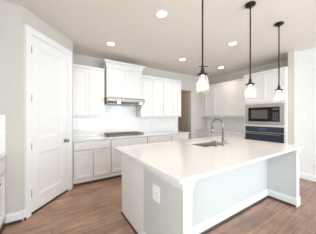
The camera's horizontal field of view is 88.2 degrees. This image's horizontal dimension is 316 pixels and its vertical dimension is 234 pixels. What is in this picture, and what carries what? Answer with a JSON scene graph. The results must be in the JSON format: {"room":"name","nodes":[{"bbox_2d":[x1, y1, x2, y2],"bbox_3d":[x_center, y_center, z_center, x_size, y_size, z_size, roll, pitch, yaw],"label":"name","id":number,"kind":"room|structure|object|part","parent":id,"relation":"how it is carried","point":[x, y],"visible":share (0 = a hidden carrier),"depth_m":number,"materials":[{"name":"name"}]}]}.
{"room":"kitchen","nodes":[
{"label":"kitchen","id":0,"kind":"room"},
{"bbox_2d":[0,0,22,223],"bbox_3d":[-2.170,-0.045,2.001,0.800,2.850,0.120,0,0,-33],"label":"wall","id":1,"kind":"structure","parent":0,"point":[11,15],"depth_m":2.11,"materials":[{"name":"beige paint"}]},
{"bbox_2d":[0,115,4,153],"bbox_3d":[-2.205,0.223,1.899,0.630,0.486,0.012,0,0,-33],"label":"backsplash","id":2,"kind":"structure","parent":1,"relation":"attached to","point":[2,117],"depth_m":2.05,"materials":[{"name":"tile"}]},
{"bbox_2d":[5,210,22,225],"bbox_3d":[-1.862,1.312,2.110,0.165,0.135,0.032,0,0,-33],"label":"baseboard","id":3,"kind":"structure","parent":1,"relation":"attached to","point":[15,217],"depth_m":2.11,"materials":[{"name":"white paint"}]},
{"bbox_3d":[-1.858,1.365,2.103,0.165,0.029,0.016,0,0,-33],"label":"shoe moulding","id":4,"kind":"part","parent":3,"relation":"part of","materials":[{"name":"brown wood"}]},
{"bbox_2d":[23,7,72,209],"bbox_3d":[-1.783,-0.045,2.687,0.100,2.850,1.033,0,0,8],"label":"wall","id":5,"kind":"structure","parent":0,"point":[29,18],"depth_m":2.50,"materials":[{"name":"beige paint"}]},
{"bbox_2d":[23,209,26,220],"bbox_3d":[-1.784,1.312,2.180,0.032,0.135,0.028,0,0,8],"label":"baseboard","id":6,"kind":"structure","parent":5,"relation":"attached to","point":[24,211],"depth_m":2.18,"materials":[{"name":"white paint"}]},
{"bbox_2d":[24,24,71,217],"bbox_3d":[-1.773,0.068,2.668,0.126,2.625,0.944,0,0,8],"label":"trim","id":7,"kind":"structure","parent":5,"relation":"attached to","point":[29,31],"depth_m":2.26,"materials":[{"name":"white paint"}]},
{"bbox_2d":[31,190,67,214],"bbox_3d":[-1.780,1.370,2.669,0.112,0.020,0.750,0,0,8],"label":"trim","id":8,"kind":"structure","parent":5,"relation":"attached to","point":[39,208],"depth_m":2.58,"materials":[{"name":"brown wood"}]},
{"bbox_2d":[31,36,68,212],"bbox_3d":[-1.718,0.105,2.656,0.117,2.501,0.754,0,0,8],"label":"door","id":9,"kind":"structure","parent":5,"relation":"in","point":[49,140],"depth_m":2.60,"materials":[{"name":"white paint"}]},
{"bbox_2d":[73,53,206,138],"bbox_3d":[-0.039,-0.045,5.102,4.808,2.850,0.120,0,0,-33],"label":"wall","id":10,"kind":"structure","parent":0,"point":[196,121],"depth_m":5.83,"materials":[{"name":"beige paint"}]},
{"bbox_2d":[73,64,104,116],"bbox_3d":[-1.629,-0.558,3.777,0.689,1.124,0.366,0,0,-33],"label":"upper cabinet","id":11,"kind":"object","parent":10,"relation":"attached to","point":[88,82],"visible":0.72,"depth_m":3.63,"materials":[{"name":"white paint"}]},
{"bbox_3d":[-1.685,-0.542,3.553,0.328,1.020,0.024,0,0,-33],"label":"door","id":12,"kind":"part","parent":11,"relation":"part of","materials":[{"name":"white paint"}]},
{"bbox_3d":[-1.547,-0.009,3.649,0.689,0.026,0.022,0,0,-33],"label":"light rail","id":13,"kind":"part","parent":11,"relation":"part of","materials":[{"name":"white paint"}]},
{"bbox_3d":[-1.629,-1.093,3.777,0.689,0.055,0.366,0,0,-33],"label":"crown moulding","id":14,"kind":"part","parent":11,"relation":"part of","materials":[{"name":"white paint"}]},
{"bbox_3d":[-1.403,-0.542,3.737,0.328,1.020,0.024,0,0,-33],"label":"door","id":15,"kind":"part","parent":11,"relation":"part of","materials":[{"name":"white paint"}]},
{"bbox_2d":[100,59,144,98],"bbox_3d":[-0.904,-0.886,4.193,1.040,0.872,0.458,0,0,-33],"label":"upper cabinet","id":16,"kind":"object","parent":10,"relation":"attached to","point":[121,79],"visible":0.92,"depth_m":3.99,"materials":[{"name":"white paint"}]},
{"bbox_3d":[-0.995,-0.803,3.918,0.446,0.683,0.024,0,0,-33],"label":"door","id":17,"kind":"part","parent":16,"relation":"part of","materials":[{"name":"white paint"}]},
{"bbox_3d":[-0.904,-1.238,4.193,1.040,0.167,0.458,0,0,-33],"label":"crown moulding","id":18,"kind":"part","parent":16,"relation":"part of","materials":[{"name":"white paint"}]},
{"bbox_2d":[104,97,144,105],"bbox_3d":[-0.882,-0.376,4.153,0.955,0.144,0.533,0,0,-33],"label":"range hood","id":19,"kind":"object","parent":16,"relation":"attached to","point":[108,100],"visible":0.99,"depth_m":3.95,"materials":[{"name":"metal"}]},
{"bbox_3d":[-0.617,-0.803,4.163,0.446,0.683,0.024,0,0,-33],"label":"door","id":20,"kind":"part","parent":16,"relation":"part of","materials":[{"name":"white paint"}]},
{"bbox_2d":[73,105,177,136],"bbox_3d":[-0.674,0.003,4.611,3.208,0.926,0.012,0,0,-33],"label":"backsplash","id":21,"kind":"structure","parent":10,"relation":"attached to","point":[118,118],"depth_m":4.39,"materials":[{"name":"tile"}]},
{"bbox_2d":[136,75,162,116],"bbox_3d":[-0.236,-0.558,4.681,0.697,1.124,0.366,0,0,-33],"label":"upper cabinet","id":22,"kind":"object","parent":10,"relation":"attached to","point":[152,87],"visible":0.95,"depth_m":4.53,"materials":[{"name":"white paint"}]},
{"bbox_3d":[-0.293,-0.542,4.457,0.332,1.020,0.024,0,0,-33],"label":"door","id":23,"kind":"part","parent":22,"relation":"part of","materials":[{"name":"white paint"}]},
{"bbox_3d":[-0.236,-1.093,4.681,0.697,0.055,0.366,0,0,-33],"label":"crown moulding","id":24,"kind":"part","parent":22,"relation":"part of","materials":[{"name":"white paint"}]},
{"bbox_3d":[-0.008,-0.542,4.642,0.332,1.020,0.024,0,0,-33],"label":"door","id":25,"kind":"part","parent":22,"relation":"part of","materials":[{"name":"white paint"}]},
{"bbox_2d":[163,78,181,116],"bbox_3d":[0.350,-0.558,5.062,0.698,1.124,0.366,0,0,-33],"label":"upper cabinet","id":26,"kind":"object","parent":10,"relation":"attached to","point":[171,88],"visible":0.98,"depth_m":4.90,"materials":[{"name":"white paint"}]},
{"bbox_3d":[0.293,-0.542,4.838,0.333,1.020,0.024,0,0,-33],"label":"door","id":27,"kind":"part","parent":26,"relation":"part of","materials":[{"name":"white paint"}]},
{"bbox_3d":[0.350,-1.093,5.062,0.698,0.055,0.366,0,0,-33],"label":"crown moulding","id":28,"kind":"part","parent":26,"relation":"part of","materials":[{"name":"white paint"}]},
{"bbox_3d":[0.579,-0.542,5.024,0.333,1.020,0.024,0,0,-33],"label":"door","id":29,"kind":"part","parent":26,"relation":"part of","materials":[{"name":"white paint"}]},
{"bbox_2d":[202,88,204,116],"bbox_3d":[1.824,-0.528,6.140,0.308,1.064,0.168,0,0,-33],"label":"trim","id":30,"kind":"structure","parent":10,"relation":"attached to","point":[203,89],"depth_m":6.06,"materials":[{"name":"white paint"}]},
{"bbox_2d":[1,177,315,233],"bbox_3d":[1.036,1.440,1.985,6.500,0.120,9.800,0,0,-33],"label":"floor","id":31,"kind":"structure","parent":0,"point":[96,207],"depth_m":2.23,"materials":[{"name":"brown wood"}]},
{"bbox_2d":[0,157,4,233],"bbox_3d":[-1.965,0.939,1.567,0.651,0.883,0.800,0,0,-33],"label":"base cabinet","id":32,"kind":"object","parent":31,"relation":"on","point":[2,162],"visible":0.89,"depth_m":1.98,"materials":[{"name":"white paint"}]},
{"bbox_3d":[-1.728,1.359,1.722,0.018,0.043,0.800,0,0,-33],"label":"shoe moulding","id":33,"kind":"part","parent":32,"relation":"part of","materials":[{"name":"brown wood"}]},
{"bbox_3d":[-1.725,0.594,1.724,0.024,0.164,0.780,0,0,-33],"label":"drawer","id":34,"kind":"part","parent":32,"relation":"part of","materials":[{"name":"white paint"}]},
{"bbox_2d":[0,153,6,160],"bbox_3d":[-1.972,0.481,1.556,0.643,0.030,0.817,0,0,-33],"label":"countertop","id":35,"kind":"structure","parent":32,"relation":"on","point":[2,156],"depth_m":1.96,"materials":[{"name":"white stone"}]},
{"bbox_2d":[73,139,110,186],"bbox_3d":[-1.529,0.939,3.678,0.750,0.883,0.642,0,0,-33],"label":"base cabinet","id":36,"kind":"object","parent":31,"relation":"on","point":[91,159],"visible":0.93,"depth_m":3.39,"materials":[{"name":"white paint"}]},
{"bbox_3d":[-1.516,0.970,3.317,0.359,0.560,0.024,0,0,-33],"label":"door","id":37,"kind":"part","parent":36,"relation":"part of","materials":[{"name":"white paint"}]},
{"bbox_3d":[-1.362,1.359,3.421,0.750,0.043,0.018,0,0,-33],"label":"shoe moulding","id":38,"kind":"part","parent":36,"relation":"part of","materials":[{"name":"brown wood"}]},
{"bbox_3d":[-1.360,0.594,3.418,0.730,0.164,0.024,0,0,-33],"label":"drawer","id":39,"kind":"part","parent":36,"relation":"part of","materials":[{"name":"white paint"}]},
{"bbox_3d":[-1.205,0.970,3.519,0.359,0.560,0.024,0,0,-33],"label":"door","id":40,"kind":"part","parent":36,"relation":"part of","materials":[{"name":"white paint"}]},
{"bbox_2d":[111,137,146,178],"bbox_3d":[-0.828,0.939,4.133,0.917,0.883,0.642,0,0,-33],"label":"base cabinet","id":41,"kind":"object","parent":31,"relation":"on","point":[116,157],"visible":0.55,"depth_m":3.72,"materials":[{"name":"white paint"}]},
{"bbox_3d":[-0.850,0.970,3.750,0.442,0.560,0.024,0,0,-33],"label":"door","id":42,"kind":"part","parent":41,"relation":"part of","materials":[{"name":"white paint"}]},
{"bbox_3d":[-0.659,0.594,3.873,0.897,0.164,0.024,0,0,-33],"label":"drawer","id":43,"kind":"part","parent":41,"relation":"part of","materials":[{"name":"white paint"}]},
{"bbox_2d":[73,131,189,141],"bbox_3d":[-0.529,0.481,4.308,3.115,0.030,0.652,0,0,-33],"label":"countertop","id":44,"kind":"structure","parent":41,"relation":"on","point":[97,137],"depth_m":3.84,"materials":[{"name":"white stone"}]},
{"bbox_2d":[104,131,143,136],"bbox_3d":[-0.855,0.436,4.125,0.900,0.060,0.470,0,0,-33],"label":"gas cooktop","id":45,"kind":"object","parent":44,"relation":"in","point":[133,133],"visible":1,"depth_m":3.99,"materials":[{"name":"metal"}]},
{"bbox_2d":[147,135,170,142],"bbox_3d":[-0.121,0.939,4.592,0.765,0.883,0.642,0,0,-33],"label":"base cabinet","id":46,"kind":"object","parent":31,"relation":"on","point":[162,138],"visible":0.2,"depth_m":4.30,"materials":[{"name":"white paint"}]},
{"bbox_2d":[171,133,188,140],"bbox_3d":[0.477,0.939,4.980,0.656,0.883,0.642,0,0,-33],"label":"base cabinet","id":47,"kind":"object","parent":31,"relation":"on","point":[174,137],"visible":0.26,"depth_m":4.69,"materials":[{"name":"white paint"}]},
{"bbox_2d":[196,130,216,137],"bbox_3d":[1.887,0.939,5.745,0.632,0.883,0.895,0,0,-33],"label":"base cabinet","id":48,"kind":"object","parent":31,"relation":"on","point":[199,134],"visible":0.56,"depth_m":5.61,"materials":[{"name":"white paint"}]},
{"bbox_3d":[1.512,0.594,5.765,0.024,0.164,0.432,0,0,-33],"label":"drawer","id":49,"kind":"part","parent":48,"relation":"part of","materials":[{"name":"white paint"}]},
{"bbox_3d":[1.753,0.594,5.394,0.024,0.164,0.432,0,0,-33],"label":"drawer","id":50,"kind":"part","parent":48,"relation":"part of","materials":[{"name":"white paint"}]},
{"bbox_2d":[121,148,301,233],"bbox_3d":[0.849,0.939,2.450,2.464,0.883,1.356,0,0,-33],"label":"kitchen island","id":51,"kind":"object","parent":31,"relation":"on","point":[198,206],"visible":0.54,"depth_m":2.05,"materials":[{"name":"white paint"}]},
{"bbox_3d":[-0.348,1.371,2.063,0.016,0.019,0.660,0,0,-33],"label":"shoe moulding","id":52,"kind":"part","parent":51,"relation":"part of","materials":[{"name":"brown wood"}]},
{"bbox_2d":[153,184,159,203],"bbox_3d":[-0.020,0.735,1.563,0.009,0.150,0.125,0,0,-33],"label":"wall outlet","id":53,"kind":"object","parent":51,"relation":"attached to","point":[156,190],"visible":1,"depth_m":1.55,"materials":[{"name":"white plastic"}]},
{"bbox_3d":[0.005,0.529,1.514,0.022,0.065,0.634,0,0,-33],"label":"frieze moulding","id":54,"kind":"part","parent":51,"relation":"part of","materials":[{"name":"paint"}]},
{"bbox_2d":[113,136,303,183],"bbox_3d":[0.822,0.481,2.558,2.595,0.030,1.565,0,0,-33],"label":"island countertop","id":55,"kind":"structure","parent":51,"relation":"on","point":[180,161],"depth_m":2.01,"materials":[{"name":"white stone"}]},
{"bbox_2d":[191,142,220,146],"bbox_3d":[0.879,0.608,2.842,0.694,0.224,0.454,0,0,-33],"label":"sink","id":56,"kind":"object","parent":55,"relation":"in","point":[208,144],"visible":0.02,"depth_m":3.12,"materials":[{"name":"metal"}]},
{"bbox_2d":[211,118,226,145],"bbox_3d":[1.004,0.244,2.696,0.253,0.444,0.120,0,0,28],"label":"faucet","id":57,"kind":"object","parent":55,"relation":"on","point":[222,141],"visible":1,"depth_m":2.63,"materials":[{"name":"silver metal"}]},
{"bbox_3d":[0.988,0.209,2.711,0.029,0.374,0.220,0,0,-39],"label":"spout","id":58,"kind":"part","parent":57,"relation":"part of","materials":[{"name":"silver metal"}]},
{"bbox_3d":[0.984,1.312,2.221,2.189,0.135,0.016,0,0,-33],"label":"baseboard","id":59,"kind":"part","parent":51,"relation":"part of","materials":[{"name":"paint"}]},
{"bbox_3d":[0.993,1.365,2.207,2.189,0.029,0.016,0,0,-33],"label":"shoe moulding","id":60,"kind":"part","parent":51,"relation":"part of","materials":[{"name":"brown wood"}]},
{"bbox_3d":[2.000,1.312,2.651,0.016,0.135,0.368,0,0,-33],"label":"baseboard","id":61,"kind":"part","parent":51,"relation":"part of","materials":[{"name":"paint"}]},
{"bbox_3d":[1.994,1.365,2.632,0.016,0.029,0.363,0,0,-33],"label":"shoe moulding","id":62,"kind":"part","parent":51,"relation":"part of","materials":[{"name":"brown wood"}]},
{"bbox_2d":[217,132,243,138],"bbox_3d":[2.374,0.939,4.995,0.632,0.883,0.890,0,0,-33],"label":"base cabinet","id":63,"kind":"object","parent":31,"relation":"on","point":[218,133],"visible":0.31,"depth_m":4.74,"materials":[{"name":"white paint"}]},
{"bbox_2d":[196,129,243,134],"bbox_3d":[2.120,0.481,5.366,0.632,0.030,1.785,0,0,-33],"label":"countertop","id":64,"kind":"structure","parent":63,"relation":"on","point":[208,130],"depth_m":5.13,"materials":[{"name":"white stone"}]},
{"bbox_3d":[2.000,0.594,5.014,0.024,0.164,0.430,0,0,-33],"label":"drawer","id":65,"kind":"part","parent":63,"relation":"part of","materials":[{"name":"white paint"}]},
{"bbox_3d":[2.239,0.594,4.645,0.024,0.164,0.430,0,0,-33],"label":"drawer","id":66,"kind":"part","parent":63,"relation":"part of","materials":[{"name":"white paint"}]},
{"bbox_2d":[243,66,287,143],"bbox_3d":[2.864,0.130,4.210,0.666,2.500,0.958,0,0,-33],"label":"tall cabinet","id":67,"kind":"object","parent":31,"relation":"on","point":[266,82],"visible":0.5,"depth_m":3.94,"materials":[{"name":"white paint"}]},
{"bbox_3d":[2.478,-0.704,4.240,0.024,0.697,0.464,0,0,-33],"label":"door","id":68,"kind":"part","parent":67,"relation":"part of","materials":[{"name":"white paint"}]},
{"bbox_2d":[245,103,283,125],"bbox_3d":[2.784,-0.059,4.158,0.502,0.519,0.878,0,0,-33],"label":"microwave","id":69,"kind":"object","parent":67,"relation":"in","point":[271,113],"visible":0.99,"depth_m":3.98,"materials":[{"name":"metal"}]},
{"bbox_3d":[2.559,-0.059,4.111,0.031,0.351,0.544,0,0,-33],"label":"door","id":70,"kind":"part","parent":69,"relation":"part of","materials":[{"name":"black glass"}]},
{"bbox_3d":[2.754,-0.059,3.812,0.031,0.351,0.162,0,0,-33],"label":"control panel","id":71,"kind":"part","parent":69,"relation":"part of","materials":[{"name":"black glass"}]},
{"bbox_2d":[245,126,283,142],"bbox_3d":[2.812,0.593,4.176,0.634,0.692,0.868,0,0,-33],"label":"wall oven","id":72,"kind":"object","parent":67,"relation":"in","point":[269,134],"visible":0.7,"depth_m":3.98,"materials":[{"name":"metal"}]},
{"bbox_3d":[2.602,0.674,4.040,0.033,0.530,0.868,0,0,-33],"label":"door","id":73,"kind":"part","parent":72,"relation":"part of","materials":[{"name":"blue glass"}]},
{"bbox_3d":[2.606,0.310,4.043,0.023,0.126,0.868,0,0,-33],"label":"control panel","id":74,"kind":"part","parent":72,"relation":"part of","materials":[{"name":"blue glass"}]},
{"bbox_3d":[2.864,-1.093,4.210,0.666,0.055,0.958,0,0,-33],"label":"crown moulding","id":75,"kind":"part","parent":67,"relation":"part of","materials":[{"name":"white paint"}]},
{"bbox_3d":[2.734,-0.704,3.846,0.024,0.697,0.464,0,0,-33],"label":"door","id":76,"kind":"part","parent":67,"relation":"part of","materials":[{"name":"white paint"}]},
{"bbox_2d":[3,0,315,78],"bbox_3d":[1.036,-1.530,1.985,6.500,0.120,9.800,0,0,-33],"label":"ceiling","id":77,"kind":"structure","parent":0,"point":[142,38],"depth_m":2.78,"materials":[{"name":"paint"}]},
{"bbox_2d":[155,10,167,17],"bbox_3d":[0.050,-1.465,2.334,0.176,0.008,0.176,0,0,-33],"label":"recessed light","id":78,"kind":"object","parent":77,"relation":"in","point":[161,13],"visible":1,"depth_m":2.33,"materials":[{"name":"white paint"}]},
{"bbox_2d":[196,0,209,93],"bbox_3d":[0.448,-0.855,1.638,0.134,1.228,0.134,0,0,-33],"label":"pendant light","id":79,"kind":"object","parent":77,"relation":"hanging from","point":[202,74],"visible":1,"depth_m":1.63,"materials":[{"name":"brown metal"}]},
{"bbox_3d":[0.448,-0.969,1.638,0.017,0.887,0.016,0,0,-33],"label":"rod","id":80,"kind":"part","parent":79,"relation":"part of","materials":[{"name":"brown metal"}]},
{"bbox_3d":[0.448,-0.351,1.638,0.054,0.121,0.054,0,0,-33],"label":"bulb","id":81,"kind":"part","parent":79,"relation":"part of","materials":[{"name":"white glass"}]},
{"bbox_2d":[244,1,255,98],"bbox_3d":[1.206,-0.855,2.131,0.134,1.228,0.134,0,0,-33],"label":"pendant light","id":82,"kind":"object","parent":77,"relation":"hanging from","point":[251,4],"visible":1,"depth_m":2.12,"materials":[{"name":"black"}]},
{"bbox_3d":[1.206,-0.969,2.131,0.017,0.887,0.016,0,0,-33],"label":"rod","id":83,"kind":"part","parent":82,"relation":"part of","materials":[{"name":"brown metal"}]},
{"bbox_3d":[1.206,-0.351,2.131,0.054,0.121,0.054,0,0,-33],"label":"bulb","id":84,"kind":"part","parent":82,"relation":"part of","materials":[{"name":"white glass"}]},
{"bbox_2d":[274,21,283,97],"bbox_3d":[1.908,-0.855,2.571,0.134,1.228,0.134,0,0,-33],"label":"pendant light","id":85,"kind":"object","parent":77,"relation":"hanging from","point":[280,23],"visible":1,"depth_m":2.56,"materials":[{"name":"black"}]},
{"bbox_3d":[1.908,-0.969,2.571,0.017,0.887,0.016,0,0,-33],"label":"rod","id":86,"kind":"part","parent":85,"relation":"part of","materials":[{"name":"brown metal"}]},
{"bbox_2d":[178,117,180,130],"bbox_3d":[0.257,-0.045,6.856,2.100,2.850,0.120,0,0,-33],"label":"wall","id":87,"kind":"structure","parent":0,"point":[179,118],"depth_m":7.24,"materials":[{"name":"beige paint"}]},
{"bbox_2d":[181,91,188,133],"bbox_3d":[1.419,-0.045,6.830,0.120,2.850,1.190,0,0,-33],"label":"wall","id":88,"kind":"structure","parent":0,"point":[184,94],"depth_m":7.07,"materials":[{"name":"beige paint"}]},
{"bbox_2d":[207,59,287,84],"bbox_3d":[2.738,-0.045,5.129,0.120,2.850,2.860,0,0,-33],"label":"wall","id":89,"kind":"structure","parent":0,"point":[239,74],"depth_m":5.14,"materials":[{"name":"beige paint"}]},
{"bbox_2d":[205,82,223,116],"bbox_3d":[2.064,-0.558,5.717,0.366,1.124,0.800,0,0,-33],"label":"upper cabinet","id":90,"kind":"object","parent":89,"relation":"attached to","point":[214,100],"visible":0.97,"depth_m":5.60,"materials":[{"name":"white paint"}]},
{"bbox_3d":[1.826,-0.542,5.795,0.024,1.020,0.384,0,0,-33],"label":"door","id":91,"kind":"part","parent":90,"relation":"part of","materials":[{"name":"white paint"}]},
{"bbox_3d":[2.064,-1.093,5.717,0.366,0.055,0.800,0,0,-33],"label":"crown moulding","id":92,"kind":"part","parent":90,"relation":"part of","materials":[{"name":"white paint"}]},
{"bbox_3d":[2.039,-0.542,5.467,0.024,1.020,0.384,0,0,-33],"label":"door","id":93,"kind":"part","parent":90,"relation":"part of","materials":[{"name":"white paint"}]},
{"bbox_2d":[207,117,243,131],"bbox_3d":[2.392,0.235,5.542,0.012,0.462,1.790,0,0,-33],"label":"backsplash","id":94,"kind":"structure","parent":89,"relation":"attached to","point":[230,123],"depth_m":5.53,"materials":[{"name":"tile"}]},
{"bbox_2d":[224,78,243,116],"bbox_3d":[2.505,-0.558,5.038,0.366,1.124,0.815,0,0,-33],"label":"upper cabinet","id":95,"kind":"object","parent":89,"relation":"attached to","point":[234,89],"visible":0.66,"depth_m":4.98,"materials":[{"name":"white paint"}]},
{"bbox_3d":[2.265,-0.542,5.120,0.024,1.020,0.392,0,0,-33],"label":"door","id":96,"kind":"part","parent":95,"relation":"part of","materials":[{"name":"white paint"}]},
{"bbox_3d":[2.505,-1.093,5.038,0.366,0.055,0.815,0,0,-33],"label":"crown moulding","id":97,"kind":"part","parent":95,"relation":"part of","materials":[{"name":"white paint"}]},
{"bbox_3d":[2.482,-0.542,4.785,0.024,1.020,0.392,0,0,-33],"label":"door","id":98,"kind":"part","parent":95,"relation":"part of","materials":[{"name":"white paint"}]},
{"bbox_2d":[288,50,297,144],"bbox_3d":[3.199,-0.045,3.786,0.570,2.850,0.115,0,0,-33],"label":"wall","id":99,"kind":"structure","parent":0,"point":[292,55],"depth_m":3.63,"materials":[{"name":"beige paint"}]},
{"bbox_2d":[298,48,315,174],"bbox_3d":[4.598,-0.045,1.659,0.120,2.850,4.975,0,0,-33],"label":"wall","id":100,"kind":"structure","parent":0,"point":[306,59],"depth_m":3.58,"materials":[{"name":"white paint"}]},
{"bbox_2d":[298,113,304,118],"bbox_3d":[3.218,-0.020,3.664,0.010,0.120,0.120,0,0,-33],"label":"light switch","id":101,"kind":"object","parent":100,"relation":"attached to","point":[300,115],"visible":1,"depth_m":3.66,"materials":[{"name":"white plastic"}]},
{"bbox_2d":[299,172,315,181],"bbox_3d":[4.412,1.312,1.822,0.016,0.135,4.500,0,0,-33],"label":"baseboard","id":102,"kind":"structure","parent":100,"relation":"attached to","point":[302,175],"depth_m":3.56,"materials":[{"name":"white paint"}]}
]}

